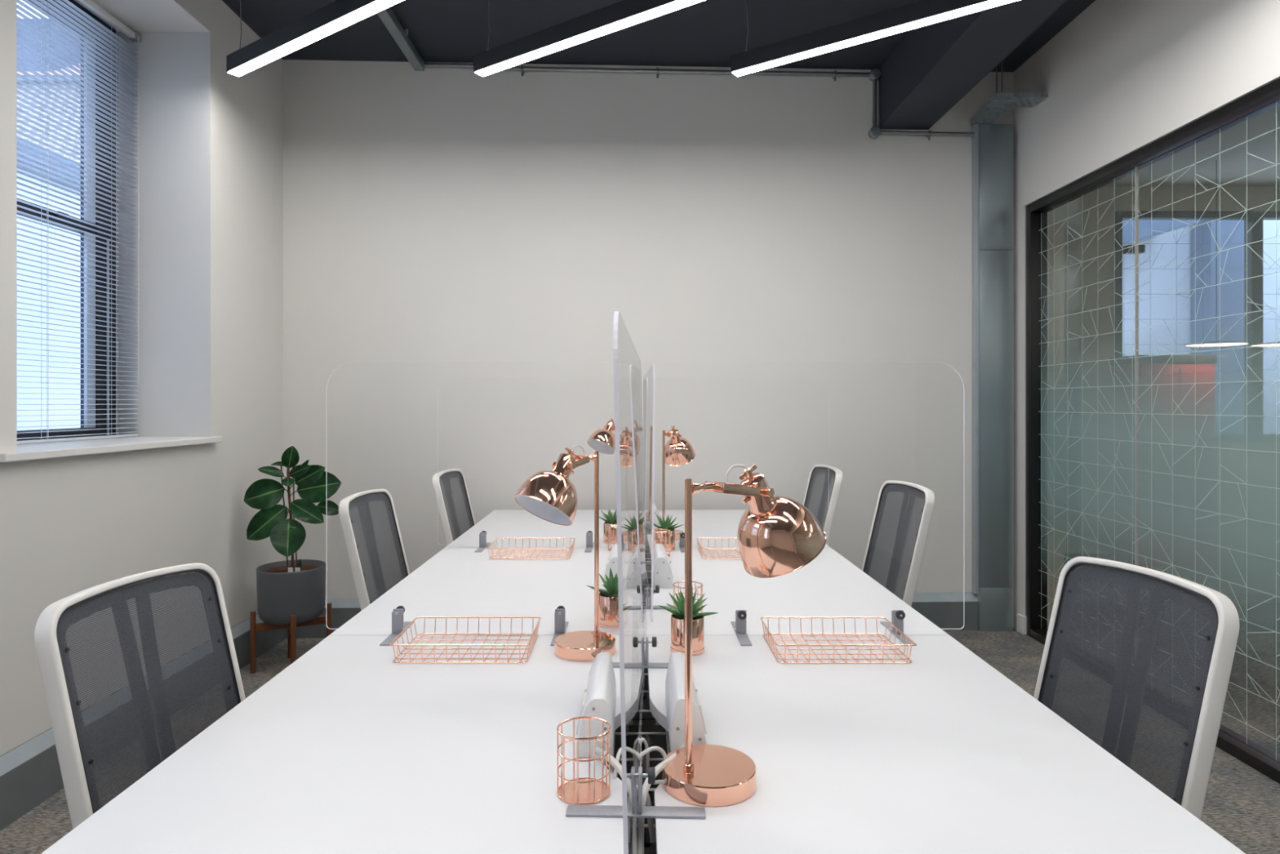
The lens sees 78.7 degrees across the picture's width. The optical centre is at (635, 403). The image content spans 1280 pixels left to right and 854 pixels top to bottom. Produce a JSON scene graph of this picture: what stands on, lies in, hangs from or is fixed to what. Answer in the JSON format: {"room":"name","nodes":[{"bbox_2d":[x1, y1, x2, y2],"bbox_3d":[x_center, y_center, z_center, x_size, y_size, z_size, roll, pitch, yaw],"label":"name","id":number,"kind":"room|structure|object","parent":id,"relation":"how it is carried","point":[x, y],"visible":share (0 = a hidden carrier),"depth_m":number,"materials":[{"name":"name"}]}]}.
{"room":"office","nodes":[
{"label":"office","id":0,"kind":"room"},
{"bbox_2d":[0,0,282,755],"bbox_3d":[-2.255,-0.317,0.635,0.470,3.305,7.670,0,0,0],"label":"wall","id":1,"kind":"structure","parent":0,"point":[211,137],"depth_m":3.71,"materials":[{"name":"paint"}]},
{"bbox_2d":[17,0,118,440],"bbox_3d":[-2.485,-0.803,3.128,0.095,1.922,1.161,0,0,0],"label":"window","id":2,"kind":"structure","parent":1,"relation":"in","point":[90,393],"depth_m":3.56,"materials":[{"name":"paint"}]},
{"bbox_2d":[17,0,140,444],"bbox_3d":[-2.364,-0.798,3.132,0.039,1.908,1.145,0,0,0],"label":"blind","id":3,"kind":"object","parent":2,"relation":"attached to","point":[135,37],"visible":1,"depth_m":3.31,"materials":[{"name":"white plastic"}]},
{"bbox_2d":[0,435,222,462],"bbox_3d":[-2.234,0.172,3.096,0.512,0.028,1.292,0,0,0],"label":"windowsill","id":4,"kind":"structure","parent":1,"relation":"attached to","point":[27,451],"depth_m":3.00,"materials":[{"name":"white paint"}]},
{"bbox_2d":[0,613,286,830],"bbox_3d":[-2.002,1.228,0.625,0.035,0.215,7.650,0,0,0],"label":"baseboard","id":5,"kind":"structure","parent":1,"relation":"attached to","point":[30,772],"depth_m":2.59,"materials":[{"name":"grey paint"}]},
{"bbox_2d":[0,553,1279,853],"bbox_3d":[3.200,1.396,2.000,11.600,0.120,10.800,0,0,0],"label":"floor","id":6,"kind":"structure","parent":0,"point":[1242,804],"depth_m":3.62,"materials":[{"name":"carpet"}]},
{"bbox_2d":[34,562,245,829],"bbox_3d":[-0.681,0.836,1.482,0.666,0.999,0.608,0,0,9],"label":"mesh office chair","id":7,"kind":"object","parent":6,"relation":"on","point":[134,668],"visible":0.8,"depth_m":1.47,"materials":[{"name":"grey fabric"}]},
{"bbox_2d":[249,602,331,673],"bbox_3d":[-1.737,1.183,3.945,0.274,0.305,0.274,0,0,19],"label":"plant stand","id":8,"kind":"object","parent":6,"relation":"on","point":[255,627],"visible":0.78,"depth_m":3.87,"materials":[{"name":"brown wood"}]},
{"bbox_2d":[243,445,341,624],"bbox_3d":[-1.720,0.653,3.937,0.402,0.879,0.332,0,0,12],"label":"rubber plant","id":9,"kind":"object","parent":8,"relation":"on","point":[286,588],"visible":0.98,"depth_m":3.87,"materials":[{"name":"green plant"}]},
{"bbox_2d":[40,635,623,853],"bbox_3d":[-0.404,0.971,1.440,0.792,0.730,1.198,0,0,0],"label":"desk","id":10,"kind":"object","parent":6,"relation":"on","point":[348,748],"visible":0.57,"depth_m":1.30,"materials":[{"name":"white laminate"}]},
{"bbox_2d":[389,616,540,662],"bbox_3d":[-0.410,0.582,1.928,0.328,0.046,0.240,0,0,0],"label":"tray","id":11,"kind":"object","parent":10,"relation":"on","point":[534,633],"visible":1,"depth_m":1.91,"materials":[{"name":"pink metal"}]},
{"bbox_2d":[513,444,615,661],"bbox_3d":[-0.164,0.353,1.859,0.149,0.506,0.273,0,0,42],"label":"desk lamp","id":12,"kind":"object","parent":10,"relation":"on","point":[551,496],"visible":0.99,"depth_m":1.85,"materials":[{"name":"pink metal"}]},
{"bbox_2d":[551,453,575,479],"bbox_3d":[-0.171,0.153,1.851,0.048,0.070,0.068,0,0,42],"label":"socket","id":13,"kind":"object","parent":12,"relation":"attached to","point":[564,465],"depth_m":1.83,"materials":[{"name":"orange metal"}]},
{"bbox_2d":[564,447,576,457],"bbox_3d":[-0.155,0.118,1.869,0.012,0.026,0.034,0,0,42],"label":"switch","id":14,"kind":"object","parent":12,"relation":"attached to","point":[570,454],"depth_m":1.86,"materials":[{"name":"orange metal"}]},
{"bbox_2d":[556,715,610,804],"bbox_3d":[-0.080,0.555,1.216,0.085,0.102,0.085,0,0,0],"label":"pencil cup","id":15,"kind":"object","parent":10,"relation":"on","point":[584,790],"visible":1,"depth_m":1.21,"materials":[{"name":"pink metal"}]},
{"bbox_2d":[576,652,616,757],"bbox_3d":[-0.072,0.555,1.459,0.066,0.101,0.252,0,0,0],"label":"module","id":16,"kind":"object","parent":10,"relation":"on","point":[599,696],"visible":0.84,"depth_m":1.35,"materials":[{"name":"white plastic"}]},
{"bbox_2d":[612,724,622,764],"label":"cable tray","id":17,"kind":"object","parent":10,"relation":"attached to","point":[617,732],"depth_m":1.89,"materials":[{"name":"metal"}]},
{"bbox_2d":[613,746,622,780],"bbox_3d":[-0.026,0.661,1.315,0.014,0.153,0.236,0,0,4],"label":"power cable","id":18,"kind":"object","parent":17,"relation":"in","point":[619,753],"visible":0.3,"depth_m":1.29,"materials":[{"name":"white plastic"}]},
{"bbox_2d":[644,817,656,853],"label":"basket","id":19,"kind":"object","parent":10,"relation":"attached to","point":[651,849],"depth_m":1.45,"materials":[{"name":"metal"}]},
{"bbox_2d":[645,792,655,843],"bbox_3d":[0.004,0.659,1.236,0.057,0.114,0.017,0,0,0],"label":"power cable","id":20,"kind":"object","parent":19,"relation":"in","point":[651,824],"visible":0.2,"depth_m":1.24,"materials":[{"name":"white plastic"}]},
{"bbox_2d":[639,724,670,767],"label":"basket","id":21,"kind":"object","parent":10,"relation":"attached to","point":[659,734],"depth_m":1.89,"materials":[{"name":"metal"}]},
{"bbox_2d":[640,737,649,778],"bbox_3d":[0.014,0.650,1.365,0.018,0.134,0.076,0,0,17],"label":"power cable","id":22,"kind":"object","parent":21,"relation":"in","point":[647,755],"visible":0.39,"depth_m":1.37,"materials":[{"name":"white plastic"}]},
{"bbox_2d":[640,746,666,759],"bbox_3d":[0.024,0.625,1.293,0.088,0.103,0.025,0,0,-22],"label":"power cable","id":23,"kind":"object","parent":21,"relation":"in","point":[661,750],"visible":0.41,"depth_m":1.30,"materials":[{"name":"white plastic"}]},
{"bbox_2d":[648,770,662,805],"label":"basket","id":24,"kind":"object","parent":10,"relation":"attached to","point":[652,788],"depth_m":1.67,"materials":[{"name":"metal"}]},
{"bbox_2d":[595,746,637,853],"bbox_3d":[-0.023,0.656,1.211,0.030,0.167,0.254,0,0,-15],"label":"power cable","id":25,"kind":"object","parent":24,"relation":"in","point":[618,766],"visible":0.38,"depth_m":1.25,"materials":[{"name":"white plastic"}]},
{"bbox_2d":[640,733,653,847],"bbox_3d":[0.020,0.696,1.476,0.028,0.091,0.357,0,0,0],"label":"power cable","id":26,"kind":"object","parent":24,"relation":"in","point":[646,838],"visible":0.44,"depth_m":1.43,"materials":[{"name":"plastic"}]},
{"bbox_2d":[338,488,409,610],"bbox_3d":[-0.733,0.836,2.969,0.666,0.999,0.608,0,0,4],"label":"mesh office chair","id":27,"kind":"object","parent":6,"relation":"on","point":[368,518],"visible":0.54,"depth_m":2.96,"materials":[{"name":"white plastic"}]},
{"bbox_2d":[431,468,475,546],"bbox_3d":[-0.648,0.836,3.929,0.666,0.999,0.608,0,0,4],"label":"mesh office chair","id":28,"kind":"object","parent":6,"relation":"on","point":[455,508],"visible":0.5,"depth_m":3.92,"materials":[{"name":"white plastic"}]},
{"bbox_2d":[329,548,618,635],"bbox_3d":[-0.404,0.971,2.645,0.792,0.730,1.208,0,0,0],"label":"desk","id":29,"kind":"object","parent":6,"relation":"on","point":[453,582],"visible":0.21,"depth_m":2.46,"materials":[{"name":"white laminate"}]},
{"bbox_2d":[486,537,575,559],"bbox_3d":[-0.412,0.582,3.135,0.328,0.046,0.240,0,0,0],"label":"tray","id":30,"kind":"object","parent":29,"relation":"on","point":[571,547],"visible":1,"depth_m":3.12,"materials":[{"name":"orange metal"}]},
{"bbox_2d":[586,567,618,628],"bbox_3d":[-0.055,0.528,2.122,0.158,0.156,0.132,0,0,0],"label":"potted succulent","id":31,"kind":"object","parent":29,"relation":"on","point":[608,598],"visible":0.61,"depth_m":2.10,"materials":[{"name":"green plant"}]},
{"bbox_2d":[599,592,618,628],"bbox_3d":[-0.060,0.563,2.130,0.083,0.086,0.083,0,0,0],"label":"pot","id":32,"kind":"object","parent":31,"relation":"on","point":[608,602],"depth_m":2.09,"materials":[{"name":"orange metal"}]},
{"bbox_2d":[604,543,617,587],"bbox_3d":[-0.072,0.555,2.684,0.066,0.101,0.252,0,0,0],"label":"module","id":33,"kind":"object","parent":29,"relation":"on","point":[612,560],"visible":0.51,"depth_m":2.56,"materials":[{"name":"white plastic"}]},
{"bbox_2d":[608,524,617,551],"bbox_3d":[-0.071,0.555,3.222,0.085,0.102,0.085,0,0,-20],"label":"pencil cup","id":34,"kind":"object","parent":29,"relation":"on","point":[611,526],"visible":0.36,"depth_m":3.21,"materials":[{"name":"orange metal"}]},
{"bbox_2d":[642,583,655,719],"bbox_3d":[0.011,0.735,2.645,0.231,0.203,1.170,0,0,0],"label":"basket","id":35,"kind":"object","parent":29,"relation":"attached to","point":[646,715],"visible":0.02,"depth_m":2.16,"materials":[{"name":"plastic"}]},
{"bbox_2d":[642,660,655,719],"bbox_3d":[0.011,0.771,2.645,0.226,0.130,1.170,0,0,0],"label":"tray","id":36,"kind":"object","parent":35,"relation":"on","point":[646,715],"depth_m":2.16,"materials":[{"name":"metal"}]},
{"bbox_2d":[444,510,615,548],"bbox_3d":[-0.404,0.971,3.845,0.792,0.730,1.188,0,0,0],"label":"desk","id":37,"kind":"object","parent":6,"relation":"on","point":[498,523],"visible":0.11,"depth_m":3.68,"materials":[{"name":"white laminate"}]},
{"bbox_2d":[586,418,615,515],"bbox_3d":[-0.118,0.342,4.012,0.150,0.529,0.298,0,0,40],"label":"desk lamp","id":38,"kind":"object","parent":37,"relation":"on","point":[602,440],"visible":0.71,"depth_m":3.97,"materials":[{"name":"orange metal"}]},
{"bbox_2d":[604,421,614,431],"bbox_3d":[-0.134,0.125,3.994,0.048,0.070,0.068,0,0,40],"label":"socket","id":39,"kind":"object","parent":38,"relation":"attached to","point":[610,426],"depth_m":3.98,"materials":[{"name":"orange metal"}]},
{"bbox_2d":[599,508,617,543],"bbox_3d":[-0.096,0.530,3.396,0.133,0.152,0.126,0,0,0],"label":"potted succulent","id":40,"kind":"object","parent":37,"relation":"on","point":[610,519],"visible":0.61,"depth_m":3.38,"materials":[{"name":"green plant"}]},
{"bbox_2d":[603,521,617,543],"bbox_3d":[-0.098,0.563,3.400,0.083,0.086,0.083,0,0,0],"label":"pot","id":41,"kind":"object","parent":40,"relation":"on","point":[606,524],"depth_m":3.37,"materials":[{"name":"orange metal"}]},
{"bbox_2d":[437,377,828,552],"bbox_3d":[-0.008,0.248,3.275,1.640,0.715,0.205,0,0,0],"label":"screen","id":42,"kind":"object","parent":37,"relation":"on","point":[483,544],"visible":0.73,"depth_m":3.27,"materials":[{"name":"clear glass"}]},
{"bbox_2d":[654,510,831,548],"bbox_3d":[0.426,0.971,3.845,0.792,0.730,1.188,0,0,0],"label":"desk","id":43,"kind":"object","parent":6,"relation":"on","point":[705,523],"visible":0.02,"depth_m":3.88,"materials":[{"name":"white laminate"}]},
{"bbox_2d":[653,502,661,528],"bbox_3d":[0.094,0.555,3.844,0.066,0.101,0.252,0,0,0],"label":"module","id":44,"kind":"object","parent":43,"relation":"on","point":[655,511],"visible":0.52,"depth_m":3.72,"materials":[{"name":"white plastic"}]},
{"bbox_2d":[654,425,695,540],"bbox_3d":[0.173,0.353,3.574,0.150,0.506,0.298,0,0,24],"label":"desk lamp","id":45,"kind":"object","parent":43,"relation":"on","point":[677,451],"visible":0.91,"depth_m":3.58,"materials":[{"name":"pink metal"}]},
{"bbox_2d":[669,428,680,443],"bbox_3d":[0.183,0.152,3.598,0.048,0.070,0.067,0,0,24],"label":"socket","id":46,"kind":"object","parent":45,"relation":"attached to","point":[673,439],"depth_m":3.58,"materials":[{"name":"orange metal"}]},
{"bbox_2d":[646,548,949,724],"bbox_3d":[0.426,0.971,2.645,0.792,0.730,1.208,0,0,0],"label":"desk","id":47,"kind":"object","parent":6,"relation":"on","point":[829,584],"visible":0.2,"depth_m":2.40,"materials":[{"name":"white laminate"}]},
{"bbox_2d":[326,361,964,645],"bbox_3d":[0.026,0.248,2.052,1.677,0.715,0.205,0,0,0],"label":"screen","id":48,"kind":"object","parent":47,"relation":"on","point":[561,624],"visible":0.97,"depth_m":2.04,"materials":[{"name":"clear glass"}]},
{"bbox_2d":[642,364,677,622],"bbox_3d":[0.037,0.248,2.667,0.205,0.715,1.135,0,0,-1],"label":"screen","id":49,"kind":"object","parent":47,"relation":"on","point":[648,433],"visible":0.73,"depth_m":2.32,"materials":[{"name":"clear glass"}]},
{"bbox_2d":[653,528,670,556],"bbox_3d":[0.098,0.555,3.100,0.085,0.102,0.085,0,0,-5],"label":"pencil cup","id":50,"kind":"object","parent":47,"relation":"on","point":[660,529],"visible":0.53,"depth_m":3.11,"materials":[{"name":"orange metal"}]},
{"bbox_2d":[653,543,673,587],"bbox_3d":[0.094,0.555,2.684,0.066,0.101,0.252,0,0,0],"label":"module","id":51,"kind":"object","parent":47,"relation":"on","point":[662,572],"visible":0.96,"depth_m":2.56,"materials":[{"name":"white plastic"}]},
{"bbox_2d":[653,513,684,551],"bbox_3d":[0.121,0.531,3.238,0.134,0.150,0.138,0,0,-40],"label":"potted succulent","id":52,"kind":"object","parent":47,"relation":"on","point":[665,524],"visible":0.74,"depth_m":3.20,"materials":[{"name":"green plant"}]},
{"bbox_2d":[655,528,675,551],"bbox_3d":[0.124,0.563,3.222,0.083,0.086,0.083,0,0,0],"label":"pot","id":53,"kind":"object","parent":52,"relation":"on","point":[672,530],"depth_m":3.19,"materials":[{"name":"orange metal"}]},
{"bbox_2d":[672,580,702,613],"bbox_3d":[0.147,0.555,2.176,0.085,0.102,0.085,0,0,-10],"label":"pencil cup","id":54,"kind":"object","parent":47,"relation":"on","point":[678,582],"visible":0.31,"depth_m":2.19,"materials":[{"name":"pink metal"}]},
{"bbox_2d":[696,537,741,559],"bbox_3d":[0.418,0.582,3.135,0.328,0.046,0.240,0,0,0],"label":"tray","id":55,"kind":"object","parent":47,"relation":"on","point":[700,547],"visible":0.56,"depth_m":3.12,"materials":[{"name":"orange metal"}]},
{"bbox_2d":[802,464,842,545],"bbox_3d":[0.678,0.826,3.958,0.666,1.019,0.608,0,0,-4],"label":"mesh office chair","id":56,"kind":"object","parent":6,"relation":"on","point":[824,482],"visible":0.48,"depth_m":3.93,"materials":[{"name":"white plastic"}]},
{"bbox_2d":[861,480,934,606],"bbox_3d":[0.792,0.826,3.098,0.666,1.019,0.608,0,0,-6],"label":"mesh office chair","id":57,"kind":"object","parent":6,"relation":"on","point":[901,521],"visible":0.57,"depth_m":3.10,"materials":[{"name":"grey fabric"}]},
{"bbox_2d":[646,635,1245,853],"bbox_3d":[0.426,0.971,1.440,0.792,0.730,1.198,0,0,0],"label":"desk","id":58,"kind":"object","parent":6,"relation":"on","point":[940,752],"visible":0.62,"depth_m":1.31,"materials":[{"name":"white laminate"}]},
{"bbox_2d":[565,311,706,853],"bbox_3d":[0.010,0.249,1.445,0.205,0.715,1.161,0,0,2],"label":"screen","id":59,"kind":"object","parent":58,"relation":"on","point":[633,640],"visible":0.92,"depth_m":1.12,"materials":[{"name":"clear glass"}]},
{"bbox_2d":[665,652,706,751],"bbox_3d":[0.094,0.555,1.459,0.066,0.101,0.252,0,0,0],"label":"module","id":60,"kind":"object","parent":58,"relation":"on","point":[675,676],"visible":0.67,"depth_m":1.36,"materials":[{"name":"white plastic"}]},
{"bbox_2d":[636,745,684,853],"bbox_3d":[0.035,0.655,1.222,0.036,0.169,0.257,0,0,17],"label":"power cable","id":61,"kind":"object","parent":60,"relation":"attached to","point":[640,835],"visible":0.6,"depth_m":1.19,"materials":[{"name":"white plastic"}]},
{"bbox_2d":[658,587,718,655],"bbox_3d":[0.130,0.528,1.924,0.148,0.156,0.129,0,0,32],"label":"potted succulent","id":62,"kind":"object","parent":58,"relation":"on","point":[677,617],"visible":0.75,"depth_m":1.89,"materials":[{"name":"green plant"}]},
{"bbox_2d":[670,612,704,655],"bbox_3d":[0.128,0.563,1.912,0.083,0.086,0.083,0,0,0],"label":"pot","id":63,"kind":"object","parent":62,"relation":"on","point":[677,619],"depth_m":1.88,"materials":[{"name":"orange metal"}]},
{"bbox_2d":[662,464,826,806],"bbox_3d":[0.181,0.353,1.283,0.298,0.506,0.150,0,0,-31],"label":"desk lamp","id":64,"kind":"object","parent":58,"relation":"on","point":[777,535],"visible":0.99,"depth_m":1.25,"materials":[{"name":"orange metal"}]},
{"bbox_2d":[653,779,664,784],"bbox_3d":[0.049,0.598,1.225,0.044,0.010,0.008,0,0,30],"label":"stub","id":65,"kind":"object","parent":64,"relation":"attached to","point":[657,781],"visible":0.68,"depth_m":1.23,"materials":[{"name":"white plastic"}]},
{"bbox_2d":[739,464,756,479],"bbox_3d":[0.186,0.114,1.286,0.034,0.025,0.012,0,0,-31],"label":"switch","id":66,"kind":"object","parent":64,"relation":"attached to","point":[748,474],"depth_m":1.28,"materials":[{"name":"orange metal"}]},
{"bbox_2d":[739,472,777,514],"bbox_3d":[0.205,0.150,1.297,0.066,0.070,0.048,0,0,-31],"label":"socket","id":67,"kind":"object","parent":64,"relation":"attached to","point":[761,499],"depth_m":1.28,"materials":[{"name":"orange metal"}]},
{"bbox_2d":[760,616,915,662],"bbox_3d":[0.490,0.582,1.926,0.328,0.046,0.240,0,0,0],"label":"tray","id":68,"kind":"object","parent":58,"relation":"on","point":[769,634],"visible":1,"depth_m":1.91,"materials":[{"name":"orange metal"}]},
{"bbox_2d":[1033,556,1239,819],"bbox_3d":[0.741,0.836,1.552,0.666,0.999,0.608,0,0,-9],"label":"mesh office chair","id":69,"kind":"object","parent":6,"relation":"on","point":[1139,661],"visible":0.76,"depth_m":1.54,"materials":[{"name":"grey fabric"}]},
{"bbox_2d":[1109,355,1217,567],"bbox_3d":[4.420,0.471,6.536,0.620,1.730,0.448,0,0,0],"label":"storage cabinet","id":70,"kind":"object","parent":6,"relation":"on","point":[1184,366],"visible":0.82,"depth_m":6.33,"materials":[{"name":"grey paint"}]},
{"bbox_2d":[282,59,1013,598],"bbox_3d":[-0.035,-0.317,4.649,4.982,3.305,0.200,0,0,-2],"label":"wall","id":71,"kind":"structure","parent":0,"point":[751,240],"depth_m":4.54,"materials":[{"name":"paint"}]},
{"bbox_2d":[286,591,977,638],"bbox_3d":[0.008,1.228,4.533,4.058,0.215,0.035,0,0,-2],"label":"baseboard","id":72,"kind":"structure","parent":71,"relation":"attached to","point":[944,610],"depth_m":4.59,"materials":[{"name":"metal"}]},
{"bbox_2d":[423,62,974,140],"bbox_3d":[0.385,-1.753,4.537,3.233,0.410,0.067,0,0,-3],"label":"conduit","id":73,"kind":"object","parent":71,"relation":"attached to","point":[875,131],"visible":0.94,"depth_m":4.54,"materials":[{"name":"black metal"}]},
{"bbox_2d":[878,0,1066,129],"bbox_3d":[1.586,-1.794,0.730,0.298,0.350,7.860,0,0,0],"label":"beam","id":74,"kind":"structure","parent":71,"relation":"attached to","point":[932,67],"depth_m":3.80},
{"bbox_2d":[972,124,1013,631],"bbox_3d":[2.107,-0.151,4.600,0.217,2.975,0.058,0,0,0],"label":"column","id":75,"kind":"structure","parent":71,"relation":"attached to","point":[992,144],"depth_m":4.57,"materials":[{"name":"metal"}]},
{"bbox_2d":[222,0,1279,186],"bbox_3d":[3.200,-2.051,2.000,11.600,0.235,10.800,0,0,0],"label":"ceiling","id":76,"kind":"structure","parent":0,"point":[706,33],"depth_m":4.21,"materials":[{"name":"black paint"}]},
{"bbox_2d":[226,0,403,76],"bbox_3d":[-1.081,-1.742,3.051,1.903,0.454,0.060,0,0,35],"label":"linear pendant light","id":77,"kind":"object","parent":76,"relation":"hanging from","point":[338,15],"visible":1,"depth_m":3.24,"materials":[{"name":"metal"}]},
{"bbox_2d":[377,6,424,71],"bbox_3d":[-1.229,-1.934,1.235,0.068,0.060,6.470,0,0,0],"label":"beam","id":78,"kind":"structure","parent":76,"relation":"attached to","point":[387,15],"depth_m":4.09,"materials":[{"name":"metal"}]},
{"bbox_2d":[473,0,704,76],"bbox_3d":[0.052,-1.742,3.051,1.903,0.454,0.060,0,0,35],"label":"linear pendant light","id":79,"kind":"object","parent":76,"relation":"hanging from","point":[623,14],"visible":1,"depth_m":3.24,"materials":[{"name":"metal"}]},
{"bbox_2d":[730,0,1018,76],"bbox_3d":[1.232,-1.742,3.051,1.903,0.454,0.060,0,0,35],"label":"linear pendant light","id":80,"kind":"object","parent":76,"relation":"hanging from","point":[921,13],"visible":1,"depth_m":3.25,"materials":[{"name":"metal"}]},
{"bbox_2d":[1185,160,1248,346],"bbox_3d":[4.620,-1.216,6.200,0.410,1.505,0.410,0,0,0],"label":"pendant","id":81,"kind":"object","parent":76,"relation":"hanging from","point":[1212,344],"visible":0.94,"depth_m":6.20,"materials":[{"name":"white metal"}]},
{"bbox_2d":[1186,342,1246,346],"bbox_3d":[4.620,-0.465,6.200,0.400,0.001,0.400,0,0,0],"label":"diffuser","id":82,"kind":"object","parent":81,"relation":"attached to","point":[1221,344],"depth_m":6.21,"materials":[{"name":"white plastic"}]},
{"bbox_2d":[1250,341,1279,346],"bbox_3d":[5.150,-1.216,6.200,0.410,1.505,0.410,0,0,0],"label":"pendant","id":83,"kind":"object","parent":76,"relation":"hanging from","point":[1278,342],"visible":0.77,"depth_m":6.21,"materials":[{"name":"white metal"}]},
{"bbox_2d":[1251,343,1279,346],"bbox_3d":[5.150,-0.465,6.200,0.400,0.001,0.400,0,0,0],"label":"diffuser","id":84,"kind":"object","parent":83,"relation":"attached to","point":[1269,344],"depth_m":6.29,"materials":[{"name":"white plastic"}]},
{"bbox_2d":[1048,204,1063,622],"bbox_3d":[2.500,-0.317,5.795,0.100,3.305,2.310,0,0,0],"label":"wall","id":85,"kind":"structure","parent":0,"point":[1056,261],"depth_m":4.64,"materials":[{"name":"beige paint"}]},
{"bbox_2d":[1013,0,1279,629],"bbox_3d":[2.325,-0.317,0.745,0.150,3.305,7.890,0,0,0],"label":"wall","id":86,"kind":"structure","parent":0,"point":[1122,77],"depth_m":3.69,"materials":[{"name":"paint"}]},
{"bbox_2d":[971,61,1048,124],"bbox_3d":[2.100,-1.805,4.423,0.300,0.329,0.347,0,0,0],"label":"cable tray","id":87,"kind":"object","parent":86,"relation":"attached to","point":[998,102],"visible":0.98,"depth_m":4.33,"materials":[{"name":"metal"}]},
{"bbox_2d":[1016,613,1026,634],"bbox_3d":[2.268,1.284,4.542,0.064,0.105,0.067,0,0,0],"label":"baseboard","id":88,"kind":"structure","parent":86,"relation":"attached to","point":[1021,620],"depth_m":4.51,"materials":[{"name":"white paint"}]},
{"bbox_2d":[1025,78,1279,783],"bbox_3d":[2.311,0.097,1.160,0.098,2.478,6.720,0,0,0],"label":"glass partition","id":89,"kind":"structure","parent":86,"relation":"in","point":[1205,478],"depth_m":3.50,"materials":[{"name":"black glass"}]},
{"bbox_2d":[1063,186,1279,553],"bbox_3d":[5.725,-0.317,7.025,6.550,3.305,0.150,0,0,0],"label":"wall","id":90,"kind":"structure","parent":0,"point":[1102,348],"depth_m":6.95,"materials":[{"name":"beige paint"}]},
{"bbox_2d":[1114,211,1279,409],"bbox_3d":[6.635,-0.686,6.935,4.730,2.045,0.170,0,0,0],"label":"window","id":91,"kind":"structure","parent":90,"relation":"in","point":[1255,264],"depth_m":6.93,"materials":[{"name":"blue glass"}]},
{"label":"outside","id":92,"kind":"structure","parent":0,"visible":0},
{"bbox_3d":[-16.230,4.436,11.000,27.540,0.200,38.000,0,0,0],"label":"ground","id":93,"kind":"structure","parent":92,"visible":0},
{"bbox_2d":[17,138,80,430],"bbox_3d":[-4.650,1.186,4.930,0.420,6.300,13.860,0,0,0],"label":"wall","id":94,"kind":"structure","parent":93,"relation":"on","point":[70,398],"depth_m":5.99,"materials":[{"name":"white"}]},
{"bbox_2d":[17,18,80,163],"bbox_3d":[-9.250,-1.964,15.530,11.700,12.600,6.140,0,0,0],"label":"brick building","id":95,"kind":"structure","parent":93,"relation":"on","point":[21,40],"depth_m":12.60,"materials":[{"name":"white brick"}]},
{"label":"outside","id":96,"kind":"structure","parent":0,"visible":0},
{"bbox_2d":[1122,220,1279,409],"bbox_3d":[7.500,0.236,9.150,7.000,8.200,0.900,0,0,0],"label":"wall","id":97,"kind":"structure","parent":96,"point":[1153,312],"depth_m":9.40,"materials":[{"name":"paint"}]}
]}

